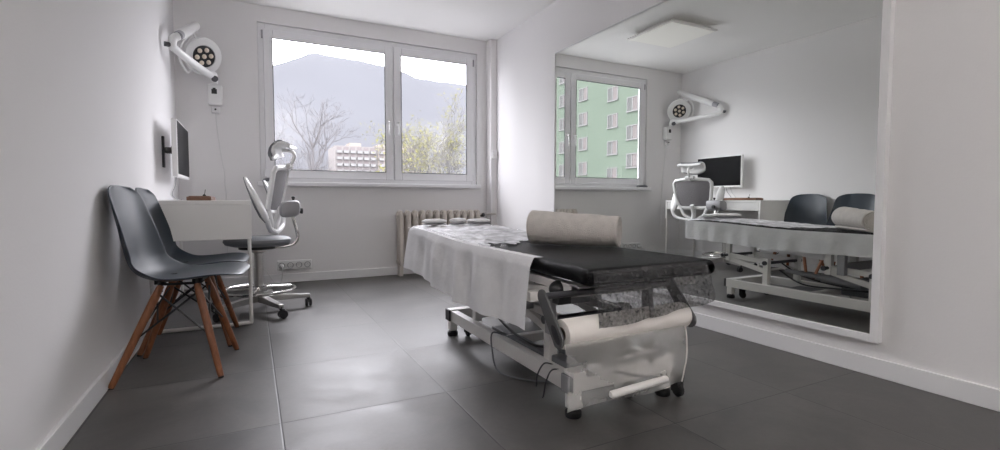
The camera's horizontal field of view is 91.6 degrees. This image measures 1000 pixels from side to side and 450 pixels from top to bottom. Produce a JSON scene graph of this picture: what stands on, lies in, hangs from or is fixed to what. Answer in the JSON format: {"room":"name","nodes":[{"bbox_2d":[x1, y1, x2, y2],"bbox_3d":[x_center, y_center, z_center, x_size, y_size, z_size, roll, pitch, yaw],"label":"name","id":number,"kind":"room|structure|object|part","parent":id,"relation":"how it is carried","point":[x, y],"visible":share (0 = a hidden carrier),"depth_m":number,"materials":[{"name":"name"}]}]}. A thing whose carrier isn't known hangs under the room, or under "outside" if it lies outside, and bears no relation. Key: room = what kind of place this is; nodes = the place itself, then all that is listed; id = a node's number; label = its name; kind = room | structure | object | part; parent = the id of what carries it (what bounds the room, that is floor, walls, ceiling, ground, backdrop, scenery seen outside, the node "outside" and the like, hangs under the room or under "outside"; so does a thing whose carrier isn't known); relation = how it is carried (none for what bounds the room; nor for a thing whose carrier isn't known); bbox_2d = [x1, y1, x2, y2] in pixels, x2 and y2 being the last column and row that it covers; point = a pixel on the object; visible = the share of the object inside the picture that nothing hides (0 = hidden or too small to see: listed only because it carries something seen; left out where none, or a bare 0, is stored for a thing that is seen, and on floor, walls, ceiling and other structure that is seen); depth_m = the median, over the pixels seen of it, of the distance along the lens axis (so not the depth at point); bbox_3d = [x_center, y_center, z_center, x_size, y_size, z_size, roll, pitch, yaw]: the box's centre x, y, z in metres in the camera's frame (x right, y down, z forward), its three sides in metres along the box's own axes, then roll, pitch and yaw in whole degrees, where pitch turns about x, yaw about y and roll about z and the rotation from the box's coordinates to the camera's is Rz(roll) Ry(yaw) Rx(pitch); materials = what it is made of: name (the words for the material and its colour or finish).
{"room":"examination room","nodes":[
{"label":"examination room","id":0,"kind":"room"},
{"bbox_2d":[0,0,178,449],"bbox_3d":[-1.335,-0.538,1.117,0.250,2.480,6.750,-1,3,-27],"label":"wall","id":1,"kind":"structure","parent":0,"point":[88,91],"depth_m":1.62,"materials":[{"name":"white paint"}]},
{"bbox_2d":[35,287,180,449],"bbox_3d":[-1.233,0.656,1.270,0.014,0.080,6.420,-1,3,-27],"label":"baseboard","id":2,"kind":"structure","parent":1,"relation":"attached to","point":[60,435],"depth_m":1.66,"materials":[{"name":"white"}]},
{"bbox_2d":[161,118,188,199],"bbox_3d":[-2.322,-0.446,3.467,0.117,0.539,0.650,-1,3,-27],"label":"monitor","id":3,"kind":"object","parent":1,"relation":"attached to","point":[179,149],"visible":0.97,"depth_m":3.34,"materials":[{"name":"white plastic"}]},
{"bbox_2d":[164,21,227,252],"bbox_3d":[-2.426,-0.694,3.811,0.249,1.915,0.790,0,3,-7],"label":"lamp","id":4,"kind":"object","parent":1,"relation":"attached to","point":[202,56],"visible":0.98,"depth_m":3.94,"materials":[{"name":"white plastic"}]},
{"bbox_3d":[-2.341,-1.272,3.418,0.040,0.034,0.034,-3,4,-41],"label":"elbow knob","id":5,"kind":"part","parent":4,"relation":"part of","materials":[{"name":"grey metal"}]},
{"bbox_3d":[-2.406,-1.508,3.756,0.072,0.285,0.529,-1,3,-20],"label":"arm","id":6,"kind":"part","parent":4,"relation":"part of","materials":[{"name":"white plastic"}]},
{"bbox_3d":[-2.347,-1.278,3.758,0.081,0.220,0.679,0,3,-6],"label":"arm","id":7,"kind":"part","parent":4,"relation":"part of","materials":[{"name":"white plastic"}]},
{"bbox_3d":[-2.418,-1.376,3.971,0.061,0.163,0.171,2,3,30],"label":"led plate","id":8,"kind":"part","parent":4,"relation":"part of","materials":[{"name":"black plastic"}]},
{"bbox_3d":[-2.368,-1.214,4.035,0.048,0.048,0.034,-2,4,-38],"label":"joint knob","id":9,"kind":"part","parent":4,"relation":"part of","materials":[{"name":"grey metal"}]},
{"bbox_2d":[172,0,486,279],"bbox_3d":[-1.421,-0.727,4.784,2.930,2.480,0.130,-1,3,-27],"label":"wall","id":10,"kind":"structure","parent":0,"point":[340,228],"depth_m":4.40,"materials":[{"name":"white paint"}]},
{"bbox_2d":[277,259,311,270],"bbox_3d":[-1.901,0.368,4.497,0.295,0.087,0.044,-1,3,-27],"label":"strip","id":11,"kind":"object","parent":10,"relation":"attached to","point":[304,263],"visible":0.94,"depth_m":4.49,"materials":[{"name":"white plastic"}]},
{"bbox_2d":[184,266,413,289],"bbox_3d":[-1.415,0.476,4.767,2.841,0.080,0.014,-1,3,-27],"label":"baseboard","id":12,"kind":"structure","parent":10,"relation":"attached to","point":[340,274],"depth_m":4.60,"materials":[{"name":"white"}]},
{"bbox_2d":[257,22,475,184],"bbox_3d":[-1.209,-1.119,4.826,2.125,1.410,0.142,-1,3,-27],"label":"window","id":13,"kind":"structure","parent":10,"relation":"in","point":[392,52],"depth_m":4.84,"materials":[{"name":"white plastic"}]},
{"bbox_3d":[-1.605,-1.102,4.638,1.161,1.325,0.058,-1,3,-27],"label":"sash","id":14,"kind":"part","parent":13,"relation":"part of","materials":[{"name":"white plastic"}]},
{"bbox_3d":[-1.102,-0.980,4.838,0.028,0.160,0.054,-1,3,-27],"label":"handle","id":15,"kind":"part","parent":13,"relation":"part of","materials":[{"name":"white plastic"}]},
{"bbox_3d":[-1.013,-0.982,4.883,0.028,0.160,0.054,-1,3,-27],"label":"handle","id":16,"kind":"part","parent":13,"relation":"part of","materials":[{"name":"white plastic"}]},
{"bbox_3d":[-0.692,-1.126,5.103,0.866,1.325,0.058,-1,3,-27],"label":"sash","id":17,"kind":"part","parent":13,"relation":"part of","materials":[{"name":"white plastic"}]},
{"bbox_2d":[257,181,480,188],"bbox_3d":[-1.194,-0.393,4.818,2.170,0.039,0.115,-1,3,-27],"label":"trim","id":18,"kind":"structure","parent":10,"relation":"attached to","point":[259,183],"depth_m":4.74,"materials":[{"name":"white plastic"}]},
{"bbox_2d":[233,0,556,41],"bbox_3d":[0.082,-1.889,1.771,3.430,0.150,6.750,-1,3,-27],"label":"ceiling","id":19,"kind":"structure","parent":0,"point":[480,20],"depth_m":4.46,"materials":[{"name":"white paint"}]},
{"bbox_2d":[486,39,496,224],"bbox_3d":[-0.091,-0.754,5.323,0.070,2.480,0.115,-1,3,-27],"label":"pipe","id":20,"kind":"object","parent":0,"point":[491,45],"depth_m":5.27,"materials":[{"name":"white metal"}]},
{"bbox_2d":[492,150,496,158],"bbox_3d":[-0.058,-0.761,5.255,0.062,0.090,0.037,-1,3,-27],"label":"light switch","id":21,"kind":"object","parent":20,"relation":"attached to","point":[494,152],"visible":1,"depth_m":5.24,"materials":[{"name":"white plastic"}]},
{"bbox_2d":[63,273,999,449],"bbox_3d":[0.082,0.723,1.905,3.430,0.120,6.750,-1,3,-27],"label":"floor","id":22,"kind":"structure","parent":0,"point":[373,363],"depth_m":1.86,"materials":[{"name":"tile"}]},
{"bbox_2d":[107,185,249,389],"bbox_3d":[-1.426,0.236,2.201,0.498,0.825,0.466,-1,3,-20],"label":"shell chair","id":23,"kind":"object","parent":22,"relation":"on","point":[146,256],"visible":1,"depth_m":2.18,"materials":[{"name":"grey plastic"}]},
{"bbox_3d":[-1.512,0.458,2.024,0.033,0.399,0.211,2,4,34],"label":"leg","id":24,"kind":"part","parent":23,"relation":"part of","materials":[{"name":"brown wood"}]},
{"bbox_3d":[-1.613,0.444,2.301,0.211,0.399,0.032,1,3,15],"label":"leg","id":25,"kind":"part","parent":23,"relation":"part of","materials":[{"name":"brown wood"}]},
{"bbox_3d":[-1.266,0.453,2.112,0.174,0.397,0.033,2,3,29],"label":"leg","id":26,"kind":"part","parent":23,"relation":"part of","materials":[{"name":"brown wood"}]},
{"bbox_3d":[-1.368,0.439,2.391,0.033,0.397,0.174,1,3,21],"label":"leg","id":27,"kind":"part","parent":23,"relation":"part of","materials":[{"name":"brown wood"}]},
{"bbox_2d":[135,188,248,356],"bbox_3d":[-1.641,0.214,2.630,0.498,0.825,0.466,-1,3,-24],"label":"shell chair","id":28,"kind":"object","parent":22,"relation":"on","point":[150,200],"visible":0.59,"depth_m":2.70,"materials":[{"name":"black plastic"}]},
{"bbox_3d":[-1.714,0.436,2.447,0.033,0.399,0.211,2,3,30],"label":"leg","id":29,"kind":"part","parent":28,"relation":"part of","materials":[{"name":"brown wood"}]},
{"bbox_3d":[-1.834,0.422,2.716,0.211,0.399,0.032,1,3,11],"label":"leg","id":30,"kind":"part","parent":28,"relation":"part of","materials":[{"name":"brown wood"}]},
{"bbox_3d":[-1.475,0.431,2.552,0.174,0.397,0.033,1,3,25],"label":"leg","id":31,"kind":"part","parent":28,"relation":"part of","materials":[{"name":"brown wood"}]},
{"bbox_3d":[-1.596,0.417,2.823,0.033,0.397,0.174,1,3,17],"label":"leg","id":32,"kind":"part","parent":28,"relation":"part of","materials":[{"name":"brown wood"}]},
{"bbox_2d":[149,200,252,332],"bbox_3d":[-2.029,0.208,3.410,0.518,0.759,1.308,-1,3,-27],"label":"desk","id":33,"kind":"object","parent":22,"relation":"on","point":[188,220],"visible":0.66,"depth_m":2.85,"materials":[{"name":"white paint"}]},
{"bbox_2d":[186,196,215,199],"bbox_3d":[-1.943,-0.174,3.169,0.130,0.028,0.420,-1,3,-27],"label":"wooden tray","id":34,"kind":"object","parent":33,"relation":"on","point":[189,197],"visible":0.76,"depth_m":2.99,"materials":[{"name":"brown wood"}]},
{"bbox_3d":[-1.737,-0.014,2.825,0.518,0.208,0.022,-1,3,-27],"label":"panel","id":35,"kind":"part","parent":33,"relation":"part of","materials":[{"name":"white paint"}]},
{"bbox_3d":[-2.320,0.294,3.987,0.514,0.527,0.021,-1,3,-27],"label":"leg","id":36,"kind":"part","parent":33,"relation":"part of","materials":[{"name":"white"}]},
{"bbox_2d":[211,140,311,322],"bbox_3d":[-1.707,-0.016,3.455,0.644,1.195,0.977,-1,3,-27],"label":"office chair","id":37,"kind":"object","parent":22,"relation":"on","point":[279,174],"visible":0.95,"depth_m":3.34,"materials":[{"name":"grey plastic"}]},
{"bbox_3d":[-1.821,0.496,3.338,0.295,0.054,0.048,0,3,5],"label":"arm","id":38,"kind":"part","parent":37,"relation":"part of","materials":[{"name":"silver metal"}]},
{"bbox_3d":[-1.713,0.505,3.163,0.249,0.054,0.218,-1,3,-27],"label":"arm","id":39,"kind":"part","parent":37,"relation":"part of","materials":[{"name":"silver metal"}]},
{"bbox_3d":[-1.644,0.149,3.304,0.237,0.022,0.237,-1,3,-27],"label":"seat plate","id":40,"kind":"part","parent":37,"relation":"part of","materials":[{"name":"black plastic"}]},
{"bbox_3d":[-1.644,0.108,3.302,0.418,0.060,0.418,-1,3,-27],"label":"seat","id":41,"kind":"part","parent":37,"relation":"part of","materials":[{"name":"grey plastic"}]},
{"bbox_3d":[-1.510,0.503,3.206,0.295,0.054,0.048,3,4,41],"label":"arm","id":42,"kind":"part","parent":37,"relation":"part of","materials":[{"name":"silver metal"}]},
{"bbox_3d":[-1.648,0.013,3.517,0.038,0.126,0.281,-1,3,-12],"label":"bolster arm","id":43,"kind":"part","parent":37,"relation":"part of","materials":[{"name":"white plastic"}]},
{"bbox_3d":[-1.655,-0.262,3.644,0.128,0.367,0.487,-1,3,-13],"label":"frame","id":44,"kind":"part","parent":37,"relation":"part of","materials":[{"name":"white plastic"}]},
{"bbox_3d":[-1.711,0.000,3.788,0.039,0.127,0.281,-1,3,-14],"label":"bolster arm","id":45,"kind":"part","parent":37,"relation":"part of","materials":[{"name":"white plastic"}]},
{"bbox_3d":[-1.481,0.044,3.326,0.197,0.235,0.024,-1,3,-27],"label":"armrest post","id":46,"kind":"part","parent":37,"relation":"part of","materials":[{"name":"silver metal"}]},
{"bbox_3d":[-1.584,-0.489,3.650,0.100,0.164,0.090,2,4,38],"label":"headrest post","id":47,"kind":"part","parent":37,"relation":"part of","materials":[{"name":"white plastic"}]},
{"bbox_3d":[-1.492,0.492,3.414,0.295,0.054,0.048,-2,3,-31],"label":"arm","id":48,"kind":"part","parent":37,"relation":"part of","materials":[{"name":"silver metal"}]},
{"bbox_2d":[396,210,495,275],"bbox_3d":[-0.545,0.171,5.088,1.085,0.655,0.116,-1,3,-27],"label":"radiator","id":49,"kind":"object","parent":22,"relation":"on","point":[406,220],"visible":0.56,"depth_m":4.89,"materials":[{"name":"beige metal"}]},
{"bbox_2d":[426,226,714,419],"bbox_3d":[0.076,0.349,2.311,0.726,0.592,1.929,-1,3,-27],"label":"examination table","id":50,"kind":"object","parent":22,"relation":"on","point":[577,370],"visible":0.62,"depth_m":1.81,"materials":[{"name":"black leatherette"},{"name":"white painted metal"},{"name":"black plastic"}]},
{"bbox_3d":[-0.267,0.563,2.736,0.042,0.055,0.042,-1,3,-27],"label":"leg","id":51,"kind":"part","parent":50,"relation":"part of","materials":[{"name":"white metal"}]},
{"bbox_3d":[-0.117,0.395,2.500,0.038,0.195,0.040,-1,3,-27],"label":"pivot post","id":52,"kind":"part","parent":50,"relation":"part of","materials":[{"name":"white metal"}]},
{"bbox_2d":[492,321,541,334],"bbox_3d":[0.122,0.526,2.444,0.260,0.018,0.210,-1,3,-27],"label":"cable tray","id":53,"kind":"object","parent":50,"relation":"on","point":[530,326],"depth_m":2.43,"materials":[{"name":"grey metal"}]},
{"bbox_3d":[0.126,0.573,2.076,0.420,0.169,0.107,2,4,38],"label":"cord","id":54,"kind":"part","parent":50,"relation":"part of","materials":[{"name":"grey plastic"}]},
{"bbox_2d":[404,224,662,329],"bbox_3d":[0.022,0.189,2.446,0.626,0.316,1.646,-1,3,-27],"label":"sheet","id":55,"kind":"object","parent":50,"relation":"on","point":[491,281],"visible":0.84,"depth_m":2.19,"materials":[{"name":"white fabric"}]},
{"bbox_2d":[421,219,446,225],"bbox_3d":[-0.405,-0.018,3.001,0.155,0.040,0.110,-2,4,-39],"label":"folded cloth","id":56,"kind":"object","parent":55,"relation":"on","point":[431,222],"visible":1,"depth_m":2.96,"materials":[{"name":"white fabric"}]},
{"bbox_2d":[449,218,466,224],"bbox_3d":[-0.266,-0.024,3.072,0.095,0.044,0.125,1,3,23],"label":"folded cloth","id":57,"kind":"object","parent":55,"relation":"on","point":[455,221],"visible":1,"depth_m":3.03,"materials":[{"name":"white fabric"}]},
{"bbox_2d":[404,227,540,329],"bbox_3d":[-0.219,0.200,2.326,0.086,0.308,1.460,-1,3,-27],"label":"drape","id":58,"kind":"object","parent":55,"relation":"hanging from","point":[491,281],"depth_m":2.08,"materials":[{"name":"white fabric"}]},
{"bbox_2d":[467,218,490,223],"bbox_3d":[-0.138,-0.024,3.126,0.155,0.038,0.100,-1,3,-21],"label":"folded cloth","id":59,"kind":"object","parent":55,"relation":"on","point":[477,220],"visible":0.99,"depth_m":3.09,"materials":[{"name":"white fabric"}]},
{"bbox_3d":[0.164,0.400,2.026,0.022,0.098,0.286,-1,3,-27],"label":"lift arm","id":60,"kind":"part","parent":50,"relation":"part of","materials":[{"name":"white metal"}]},
{"bbox_3d":[0.164,0.349,2.023,0.022,0.049,0.282,-1,3,-27],"label":"lift arm","id":61,"kind":"part","parent":50,"relation":"part of","materials":[{"name":"white metal"}]},
{"bbox_3d":[0.189,0.582,1.818,0.076,0.136,0.116,-1,3,-27],"label":"cord","id":62,"kind":"part","parent":50,"relation":"part of","materials":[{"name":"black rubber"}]},
{"bbox_3d":[0.181,0.293,1.743,0.024,0.195,0.040,-1,3,-27],"label":"post","id":63,"kind":"part","parent":50,"relation":"part of","materials":[{"name":"grey plastic"}]},
{"bbox_3d":[0.196,0.429,1.887,0.038,0.190,0.040,-1,3,-27],"label":"pivot post","id":64,"kind":"part","parent":50,"relation":"part of","materials":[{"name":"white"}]},
{"bbox_3d":[0.187,0.209,1.591,0.052,0.053,0.053,-1,3,-27],"label":"clamp knob","id":65,"kind":"part","parent":50,"relation":"part of","materials":[{"name":"black plastic"}]},
{"bbox_3d":[0.185,0.517,2.315,0.469,0.080,1.215,-1,3,-27],"label":"frame","id":66,"kind":"part","parent":50,"relation":"part of","materials":[{"name":"white metal"}]},
{"bbox_3d":[0.254,0.281,2.038,0.512,0.190,0.185,-1,3,-27],"label":"sub frame","id":67,"kind":"part","parent":50,"relation":"part of","materials":[{"name":"grey plastic"}]},
{"bbox_3d":[0.358,0.359,1.966,0.433,0.031,0.031,-1,3,-27],"label":"pivot rod","id":68,"kind":"part","parent":50,"relation":"part of","materials":[{"name":"grey metal"}]},
{"bbox_3d":[0.258,0.611,1.708,0.042,0.065,0.042,-1,3,-27],"label":"leg","id":69,"kind":"part","parent":50,"relation":"part of","materials":[{"name":"white metal"}]},
{"bbox_2d":[526,210,621,246],"bbox_3d":[0.324,0.014,2.118,0.393,0.154,0.156,1,3,24],"label":"rolled towel","id":70,"kind":"object","parent":50,"relation":"on","point":[542,227],"visible":1,"depth_m":2.06,"materials":[{"name":"beige fabric"}]},
{"bbox_3d":[0.426,0.393,2.160,0.022,0.098,0.286,-1,3,-27],"label":"lift arm","id":71,"kind":"part","parent":50,"relation":"part of","materials":[{"name":"black metal"}]},
{"bbox_3d":[0.321,0.488,1.667,0.038,0.034,0.034,-3,4,-44],"label":"rod knob","id":72,"kind":"part","parent":50,"relation":"part of","materials":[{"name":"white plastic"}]},
{"bbox_3d":[0.426,0.342,2.157,0.022,0.049,0.282,-1,3,-27],"label":"lift arm","id":73,"kind":"part","parent":50,"relation":"part of","materials":[{"name":"black metal"}]},
{"bbox_3d":[0.351,0.203,1.538,0.512,0.020,0.020,-1,3,-27],"label":"bracket rod","id":74,"kind":"part","parent":50,"relation":"part of","materials":[{"name":"grey metal"}]},
{"bbox_3d":[0.087,0.147,2.361,0.510,0.060,1.680,-1,3,-27],"label":"frame","id":75,"kind":"part","parent":50,"relation":"part of","materials":[{"name":"white"}]},
{"bbox_3d":[0.443,0.485,1.757,0.321,0.070,0.051,-2,3,-29],"label":"actuating rod","id":76,"kind":"part","parent":50,"relation":"part of","materials":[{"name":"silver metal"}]},
{"bbox_2d":[557,302,691,349],"bbox_3d":[0.385,0.300,1.480,0.492,0.084,0.084,-2,3,-29],"label":"paper roll","id":77,"kind":"object","parent":50,"relation":"on","point":[580,331],"visible":0.56,"depth_m":1.40,"materials":[{"name":"white paper"}]},
{"bbox_2d":[592,261,714,328],"bbox_3d":[0.103,0.143,2.331,0.558,0.206,1.906,-1,3,-27],"label":"protective film","id":78,"kind":"object","parent":50,"relation":"on","point":[628,304],"visible":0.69,"depth_m":1.47,"materials":[{"name":"plastic"}]},
{"bbox_3d":[0.369,0.211,1.426,0.209,0.161,0.047,-1,3,-27],"label":"panel","id":79,"kind":"part","parent":78,"relation":"part of","materials":[{"name":"plastic"}]},
{"bbox_3d":[0.571,0.201,1.535,0.290,0.151,0.049,-1,3,-27],"label":"panel","id":80,"kind":"part","parent":78,"relation":"part of","materials":[{"name":"plastic"}]},
{"bbox_3d":[0.636,0.601,1.901,0.042,0.065,0.042,-1,3,-27],"label":"leg","id":81,"kind":"part","parent":50,"relation":"part of","materials":[{"name":"white metal"}]},
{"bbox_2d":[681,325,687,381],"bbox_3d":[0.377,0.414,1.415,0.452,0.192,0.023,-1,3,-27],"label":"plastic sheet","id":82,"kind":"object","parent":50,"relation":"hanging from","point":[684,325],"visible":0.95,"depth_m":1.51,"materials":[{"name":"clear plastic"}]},
{"bbox_2d":[497,0,999,388],"bbox_3d":[1.498,-0.612,2.559,0.250,2.480,6.750,-1,3,-27],"label":"wall","id":83,"kind":"structure","parent":0,"point":[941,296],"depth_m":1.94,"materials":[{"name":"white paint"}]},
{"bbox_2d":[553,0,894,343],"bbox_3d":[1.050,-0.492,3.135,0.033,1.880,2.500,-1,3,-27],"label":"wall mirror","id":84,"kind":"object","parent":83,"relation":"attached to","point":[750,138],"visible":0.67,"depth_m":2.58,"materials":[{"name":"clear mirror"}]},
{"bbox_2d":[561,278,999,411],"bbox_3d":[1.392,0.590,2.539,0.014,0.080,6.300,-1,3,-27],"label":"baseboard","id":85,"kind":"structure","parent":83,"relation":"attached to","point":[980,395],"depth_m":2.12,"materials":[{"name":"white"}]},
{"label":"outside","id":86,"kind":"structure","parent":0,"visible":0},
{"bbox_3d":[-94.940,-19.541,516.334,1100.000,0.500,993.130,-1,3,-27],"label":"ground","id":87,"kind":"structure","parent":86,"visible":0},
{"bbox_2d":[275,107,335,170],"bbox_3d":[-13.274,-1.036,30.936,6.073,12.419,6.433,0,3,4],"label":"bare shrub","id":88,"kind":"object","parent":87,"relation":"on","point":[278,136],"visible":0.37,"depth_m":30.44,"materials":[{"name":"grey plant"}]},
{"bbox_2d":[277,90,360,169],"bbox_3d":[-7.626,-0.084,21.061,3.425,11.527,4.051,0,3,4],"label":"bare tree","id":89,"kind":"object","parent":87,"relation":"on","point":[319,132],"visible":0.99,"depth_m":20.28,"materials":[{"name":"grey plant"}]},
{"bbox_2d":[347,156,381,171],"bbox_3d":[-10.099,-0.103,36.022,4.682,10.042,5.888,1,3,17],"label":"bare shrub","id":90,"kind":"object","parent":87,"relation":"on","point":[370,156],"visible":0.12,"depth_m":35.47,"materials":[{"name":"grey plant"}]},
{"bbox_2d":[328,143,415,172],"bbox_3d":[-40.630,-13.176,154.135,24.000,24.000,15.600,-1,3,-27],"label":"apartment building","id":91,"kind":"structure","parent":87,"relation":"on","point":[344,155],"depth_m":145.96,"materials":[{"name":"grey concrete"}]},
{"bbox_2d":[359,85,465,172],"bbox_3d":[-3.124,-0.071,20.990,5.411,11.532,5.309,-1,3,-27],"label":"tree","id":92,"kind":"object","parent":87,"relation":"on","point":[409,160],"visible":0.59,"depth_m":20.72,"materials":[{"name":"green plant"}]},
{"bbox_2d":[402,121,465,173],"bbox_3d":[-3.965,-0.704,30.590,4.914,11.790,5.363,-1,3,-24],"label":"blossom tree","id":93,"kind":"object","parent":87,"relation":"on","point":[453,159],"visible":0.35,"depth_m":30.31,"materials":[{"name":"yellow plant"}]},
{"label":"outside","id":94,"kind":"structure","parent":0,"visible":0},
{"bbox_2d":[273,53,465,173],"bbox_3d":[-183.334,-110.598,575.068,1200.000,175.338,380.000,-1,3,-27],"label":"hill","id":95,"kind":"structure","parent":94,"point":[357,85],"depth_m":483.88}
]}

